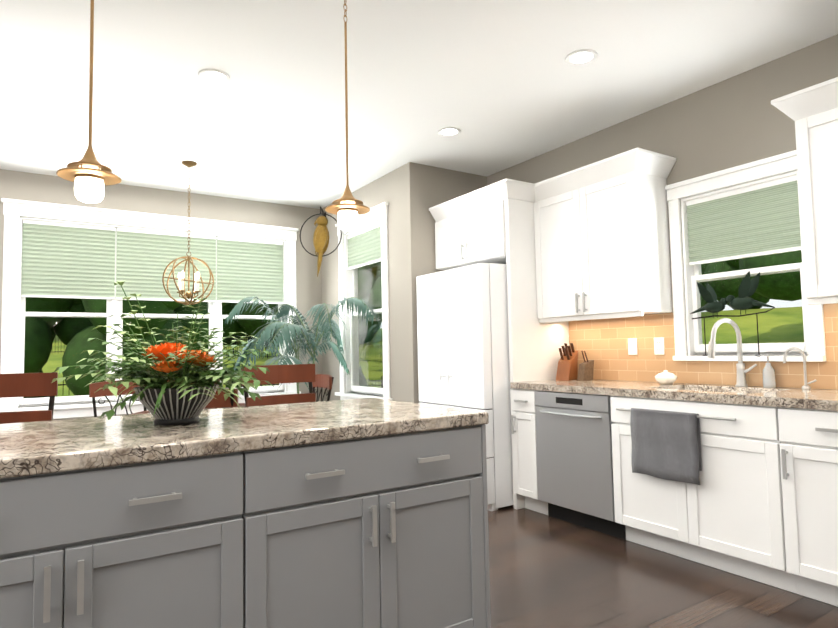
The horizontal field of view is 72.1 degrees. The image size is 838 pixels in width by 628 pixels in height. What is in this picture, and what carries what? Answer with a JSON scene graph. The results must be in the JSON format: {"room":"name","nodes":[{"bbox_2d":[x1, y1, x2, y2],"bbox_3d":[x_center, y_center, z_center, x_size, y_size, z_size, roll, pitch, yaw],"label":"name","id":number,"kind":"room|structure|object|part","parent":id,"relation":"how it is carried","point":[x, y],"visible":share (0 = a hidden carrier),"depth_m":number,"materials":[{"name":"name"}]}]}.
{"room":"dining room and kitchen","nodes":[
{"label":"dining room and kitchen","id":0,"kind":"room"},
{"bbox_2d":[0,169,322,419],"bbox_3d":[-4.432,0.126,4.448,8.170,2.800,0.160,1,-4,-33],"label":"wall","id":1,"kind":"structure","parent":0,"point":[26,186],"depth_m":5.86,"materials":[{"name":"paint"}]},
{"bbox_2d":[0,198,300,418],"bbox_3d":[-2.486,-0.019,5.679,2.690,1.915,0.215,1,-4,-33],"label":"window","id":2,"kind":"structure","parent":1,"relation":"in","point":[16,213],"depth_m":5.35,"materials":[{"name":"white wood"}]},
{"bbox_2d":[21,220,282,303],"bbox_3d":[-2.497,-0.479,5.710,2.368,0.682,0.032,1,-4,-33],"label":"window shade","id":3,"kind":"object","parent":2,"relation":"attached to","point":[64,260],"visible":0.94,"depth_m":5.56,"materials":[{"name":"green fabric"}]},
{"bbox_2d":[321,167,403,401],"bbox_3d":[-0.553,0.133,5.829,0.160,2.800,1.750,1,-4,-33],"label":"wall","id":4,"kind":"structure","parent":0,"point":[382,189],"depth_m":5.28,"materials":[{"name":"paint"}]},
{"bbox_2d":[300,207,341,276],"bbox_3d":[-1.079,-0.781,6.165,0.384,0.775,0.525,1,-4,-33],"label":"parrot","id":5,"kind":"object","parent":4,"relation":"hanging from","point":[321,238],"visible":0.98,"depth_m":6.03,"materials":[{"name":"yellow metal"}]},
{"bbox_2d":[335,202,391,399],"bbox_3d":[-0.517,-0.051,5.710,0.215,1.905,1.090,1,-4,-33],"label":"window","id":6,"kind":"structure","parent":4,"relation":"in","point":[347,277],"depth_m":5.81,"materials":[{"name":"white wood"}]},
{"bbox_2d":[347,223,380,269],"bbox_3d":[-0.526,-0.675,5.749,0.032,0.362,0.788,1,-4,-33],"label":"blinds","id":7,"kind":"object","parent":6,"relation":"attached to","point":[364,247],"visible":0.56,"depth_m":5.75,"materials":[{"name":"green fabric"}]},
{"bbox_3d":[-0.481,-0.044,5.733,0.039,1.564,0.754,1,-4,-33],"label":"nook window glass","id":8,"kind":"part","parent":6,"relation":"part of","materials":[{"name":"clear glass"}]},
{"bbox_2d":[0,0,837,208],"bbox_3d":[-1.703,-1.589,1.094,9.040,0.120,8.950,1,-4,-33],"label":"ceiling","id":9,"kind":"structure","parent":0,"point":[501,85],"depth_m":3.45,"materials":[{"name":"white paint"}]},
{"bbox_2d":[56,0,121,203],"bbox_3d":[-1.142,-0.934,2.009,0.196,1.100,0.196,1,-4,-33],"label":"pendant light","id":10,"kind":"object","parent":9,"relation":"hanging from","point":[89,175],"visible":1,"depth_m":1.96,"materials":[{"name":"gold metal"}]},
{"bbox_2d":[162,161,213,304],"bbox_3d":[-1.948,-0.690,4.879,0.413,1.216,0.411,1,-4,-33],"label":"orb chandelier","id":11,"kind":"object","parent":9,"relation":"hanging from","point":[180,287],"visible":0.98,"depth_m":4.85,"materials":[{"name":"gold metal"}]},
{"bbox_2d":[198,69,229,83],"bbox_3d":[-1.202,-1.397,3.384,0.175,0.009,0.175,-2,-3,12],"label":"recessed light","id":12,"kind":"object","parent":9,"relation":"in","point":[213,76],"depth_m":3.38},
{"bbox_2d":[325,0,369,230],"bbox_3d":[-0.320,-0.918,2.543,0.196,1.100,0.196,1,-4,-33],"label":"pendant light","id":13,"kind":"object","parent":9,"relation":"hanging from","point":[347,208],"visible":1,"depth_m":2.50,"materials":[{"name":"gold metal"}]},
{"bbox_2d":[437,127,460,136],"bbox_3d":[0.227,-1.369,4.323,0.175,0.009,0.175,-2,-3,12],"label":"recessed light","id":14,"kind":"object","parent":9,"relation":"in","point":[449,131],"depth_m":4.32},
{"bbox_2d":[565,49,597,65],"bbox_3d":[0.915,-1.446,3.246,0.175,0.009,0.175,-2,-3,12],"label":"recessed light","id":15,"kind":"object","parent":9,"relation":"in","point":[574,58],"depth_m":3.24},
{"bbox_2d":[400,162,486,403],"bbox_3d":[0.332,0.082,5.267,1.030,2.800,0.160,1,-4,-33],"label":"wall","id":16,"kind":"structure","parent":0,"point":[424,189],"depth_m":5.03,"materials":[{"name":"paint"}]},
{"bbox_2d":[487,34,837,389],"bbox_3d":[2.612,-0.123,2.558,0.160,2.800,6.880,1,-4,-33],"label":"wall","id":17,"kind":"structure","parent":0,"point":[736,120],"depth_m":3.62,"materials":[{"name":"paint"}]},
{"bbox_2d":[433,185,532,272],"bbox_3d":[0.648,-0.678,4.871,0.628,0.518,0.898,1,-4,-33],"label":"upper cabinet","id":18,"kind":"object","parent":17,"relation":"attached to","point":[495,225],"depth_m":4.49,"materials":[{"name":"white wood"}]},
{"bbox_2d":[529,153,671,320],"bbox_3d":[1.284,-0.491,4.144,0.348,1.001,0.904,1,-4,-33],"label":"upper cabinet","id":19,"kind":"object","parent":17,"relation":"attached to","point":[601,250],"depth_m":3.89,"materials":[{"name":"white wood"}]},
{"bbox_2d":[568,303,837,389],"bbox_3d":[2.763,0.099,2.164,0.008,0.463,5.757,1,-4,-33],"label":"tile backsplash","id":20,"kind":"structure","parent":17,"relation":"attached to","point":[603,343],"depth_m":3.89,"materials":[{"name":"orange tile"}]},
{"bbox_2d":[628,338,637,354],"bbox_3d":[1.509,0.224,4.074,0.011,0.116,0.072,1,-4,-33],"label":"outlet","id":21,"kind":"object","parent":20,"relation":"attached to","point":[632,346],"visible":1,"depth_m":4.07,"materials":[{"name":"white plastic"}]},
{"bbox_2d":[654,337,664,354],"bbox_3d":[1.625,0.211,3.899,0.008,0.116,0.072,1,-4,-33],"label":"outlet","id":22,"kind":"object","parent":20,"relation":"attached to","point":[659,346],"visible":1,"depth_m":3.89,"materials":[{"name":"white plastic"}]},
{"bbox_2d":[665,150,825,361],"bbox_3d":[1.970,-0.305,3.498,0.200,1.165,0.878,1,-4,-33],"label":"window","id":23,"kind":"structure","parent":17,"relation":"in","point":[813,345],"depth_m":3.58,"materials":[{"name":"white wood"}]},
{"bbox_2d":[690,271,774,355],"bbox_3d":[1.877,0.001,3.476,0.117,0.488,0.514,1,-4,-33],"label":"bird sculpture","id":24,"kind":"object","parent":23,"relation":"on","point":[747,288],"visible":0.98,"depth_m":3.42,"materials":[{"name":"black metal"}]},
{"bbox_2d":[686,175,800,265],"bbox_3d":[1.962,-0.556,3.510,0.032,0.422,0.678,1,-4,-33],"label":"window shade","id":25,"kind":"object","parent":23,"relation":"attached to","point":[761,219],"visible":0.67,"depth_m":3.48,"materials":[{"name":"green fabric"}]},
{"bbox_2d":[789,81,837,304],"bbox_3d":[2.268,-0.600,2.629,0.348,1.001,0.823,1,-4,-33],"label":"upper cabinet","id":26,"kind":"object","parent":17,"relation":"attached to","point":[815,114],"depth_m":2.81,"materials":[{"name":"white wood"}]},
{"bbox_2d":[488,505,837,627],"bbox_3d":[-1.647,1.325,0.921,9.040,0.120,8.950,1,-4,-33],"label":"floor","id":27,"kind":"structure","parent":0,"point":[546,571],"depth_m":2.79,"materials":[{"name":"brown wood"}]},
{"bbox_2d":[0,372,57,423],"bbox_3d":[-1.663,0.783,2.198,0.474,1.101,0.558,1,-4,-33],"label":"counter stool","id":28,"kind":"object","parent":27,"relation":"on","point":[24,384],"visible":0.19,"depth_m":2.46,"materials":[{"name":"brown wood"}]},
{"bbox_2d":[89,380,146,416],"bbox_3d":[-2.055,0.969,4.154,0.507,0.979,0.430,-4,-4,37],"label":"dining chair","id":29,"kind":"object","parent":27,"relation":"on","point":[95,387],"visible":0.1,"depth_m":4.24,"materials":[{"name":"wood"}]},
{"bbox_2d":[130,403,245,414],"bbox_3d":[-1.409,1.065,4.088,1.200,0.766,1.200,1,-4,-33],"label":"dining table","id":30,"kind":"object","parent":27,"relation":"on","point":[239,404],"visible":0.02,"depth_m":4.41,"materials":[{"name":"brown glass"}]},
{"bbox_2d":[205,388,237,408],"bbox_3d":[-1.229,0.907,3.391,0.430,0.979,0.507,-1,-3,-3],"label":"dining chair","id":31,"kind":"object","parent":27,"relation":"on","point":[219,401],"depth_m":3.19,"materials":[{"name":"wood"}]},
{"bbox_2d":[0,422,490,627],"bbox_3d":[-0.729,0.869,2.011,1.848,0.885,0.873,1,-4,-33],"label":"kitchen island","id":32,"kind":"object","parent":27,"relation":"on","point":[363,513],"depth_m":1.72,"materials":[{"name":"grey wood"}]},
{"bbox_2d":[0,398,488,473],"bbox_3d":[-0.765,0.408,2.087,1.860,0.045,0.930,1,-4,-33],"label":"island countertop","id":33,"kind":"structure","parent":32,"relation":"on","point":[66,442],"depth_m":1.89,"materials":[{"name":"beige stone"}]},
{"bbox_2d":[51,281,272,424],"bbox_3d":[-0.892,0.137,2.043,0.693,0.495,0.717,1,-4,-33],"label":"flower bowl","id":34,"kind":"object","parent":33,"relation":"on","point":[180,399],"visible":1,"depth_m":1.98,"materials":[{"name":"green plant"}]},
{"bbox_2d":[241,364,315,406],"bbox_3d":[-0.606,0.804,2.896,0.467,1.101,0.546,1,-4,-33],"label":"counter stool","id":35,"kind":"object","parent":27,"relation":"on","point":[290,373],"visible":0.06,"depth_m":3.12,"materials":[{"name":"brown wood"}]},
{"bbox_2d":[225,297,379,393],"bbox_3d":[-1.138,0.672,5.490,1.271,1.706,1.367,1,-4,-33],"label":"palm plant","id":36,"kind":"object","parent":27,"relation":"on","point":[285,332],"visible":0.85,"depth_m":5.39,"materials":[{"name":"green plant"}]},
{"bbox_2d":[312,374,333,401],"bbox_3d":[-0.975,0.972,4.567,0.507,0.979,0.430,1,-4,-30],"label":"dining chair","id":37,"kind":"object","parent":27,"relation":"on","point":[322,381],"visible":0.25,"depth_m":4.69,"materials":[{"name":"wood"}]},
{"bbox_2d":[416,263,512,510],"bbox_3d":[0.555,0.547,4.721,0.889,1.800,0.870,1,-4,-33],"label":"refrigerator","id":38,"kind":"object","parent":27,"relation":"on","point":[463,337],"visible":0.6,"depth_m":4.29,"materials":[{"name":"white metal"}]},
{"bbox_2d":[510,385,596,514],"bbox_3d":[1.012,0.974,4.262,0.628,0.875,0.234,1,-4,-33],"label":"base cabinet","id":39,"kind":"object","parent":27,"relation":"on","point":[523,414],"depth_m":4.11,"materials":[{"name":"white wood"}]},
{"bbox_2d":[601,393,796,593],"bbox_3d":[1.677,0.897,3.192,0.680,0.875,1.009,1,-4,-33],"label":"base cabinet","id":40,"kind":"object","parent":27,"relation":"on","point":[740,478],"depth_m":2.97,"materials":[{"name":"white wood"}]},
{"bbox_2d":[534,391,625,539],"bbox_3d":[1.206,0.950,3.866,0.640,0.868,0.628,1,-4,-33],"label":"dishwasher","id":41,"kind":"object","parent":40,"relation":"in","point":[574,458],"visible":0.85,"depth_m":3.69,"materials":[{"name":"silver metal"}]},
{"bbox_2d":[630,407,701,485],"bbox_3d":[1.333,0.707,3.137,0.038,0.369,0.401,1,-4,-33],"label":"towel","id":42,"kind":"object","parent":40,"relation":"hanging from","point":[667,441],"depth_m":3.11,"materials":[{"name":"grey fabric"}]},
{"bbox_2d":[510,380,837,408],"bbox_3d":[2.501,0.348,1.976,0.636,0.045,5.756,1,-4,-33],"label":"countertop","id":43,"kind":"structure","parent":40,"relation":"on","point":[778,395],"depth_m":3.27,"materials":[{"name":"beige stone"}]},
{"bbox_2d":[556,343,593,380],"bbox_3d":[1.157,0.352,4.334,0.232,0.277,0.283,1,-4,-33],"label":"knife block","id":44,"kind":"object","parent":43,"relation":"on","point":[567,367],"visible":1,"depth_m":4.32,"materials":[{"name":"brown wood"}]},
{"bbox_2d":[655,370,676,384],"bbox_3d":[1.581,0.399,3.690,0.132,0.091,0.132,1,-4,-33],"label":"ceramic jar","id":45,"kind":"object","parent":43,"relation":"on","point":[665,377],"visible":1,"depth_m":3.65,"materials":[{"name":"white ceramic"}]},
{"bbox_2d":[717,389,724,392],"bbox_3d":[1.683,0.548,3.262,0.412,0.193,0.642,1,-4,-33],"label":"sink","id":46,"kind":"object","parent":43,"relation":"in","point":[718,390],"depth_m":3.44,"materials":[{"name":"beige"}]},
{"bbox_2d":[707,318,756,384],"bbox_3d":[1.823,0.218,3.347,0.254,0.403,0.178,1,-4,-33],"label":"faucet","id":47,"kind":"object","parent":43,"relation":"on","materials":[{"name":"silver metal"}]},
{"bbox_2d":[756,354,775,387],"bbox_3d":[1.974,0.317,3.271,0.064,0.189,0.084,1,-4,-33],"label":"soap dispenser","id":48,"kind":"object","parent":43,"relation":"on","point":[769,378],"visible":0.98,"depth_m":3.24,"materials":[{"name":"white ceramic"}]},
{"bbox_2d":[783,347,816,388],"bbox_3d":[2.067,0.289,3.126,0.052,0.227,0.149,1,-4,-33],"label":"faucet","id":49,"kind":"object","parent":43,"relation":"on","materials":[{"name":"silver metal"}]},
{"bbox_2d":[785,405,837,606],"bbox_3d":[2.049,0.856,2.620,0.680,0.875,0.602,1,-4,-33],"label":"base cabinet","id":50,"kind":"object","parent":27,"relation":"on","point":[813,429],"depth_m":2.56,"materials":[{"name":"white wood"}]},
{"label":"outside","id":51,"kind":"structure","parent":0,"visible":0},
{"bbox_2d":[42,307,803,396],"bbox_3d":[4.248,1.591,27.543,100.000,4.919,100.000,1,-4,-33],"label":"lawn","id":52,"kind":"structure","parent":51,"point":[773,327],"depth_m":34.01,"materials":[{"name":"green plant"}]},
{"bbox_2d":[23,250,801,398],"bbox_3d":[0.296,-3.333,26.462,69.703,14.870,72.901,1,-4,-33],"label":"trees","id":53,"kind":"object","parent":52,"relation":"on","point":[40,339],"depth_m":11.58,"materials":[{"name":"green plant"}]}
]}

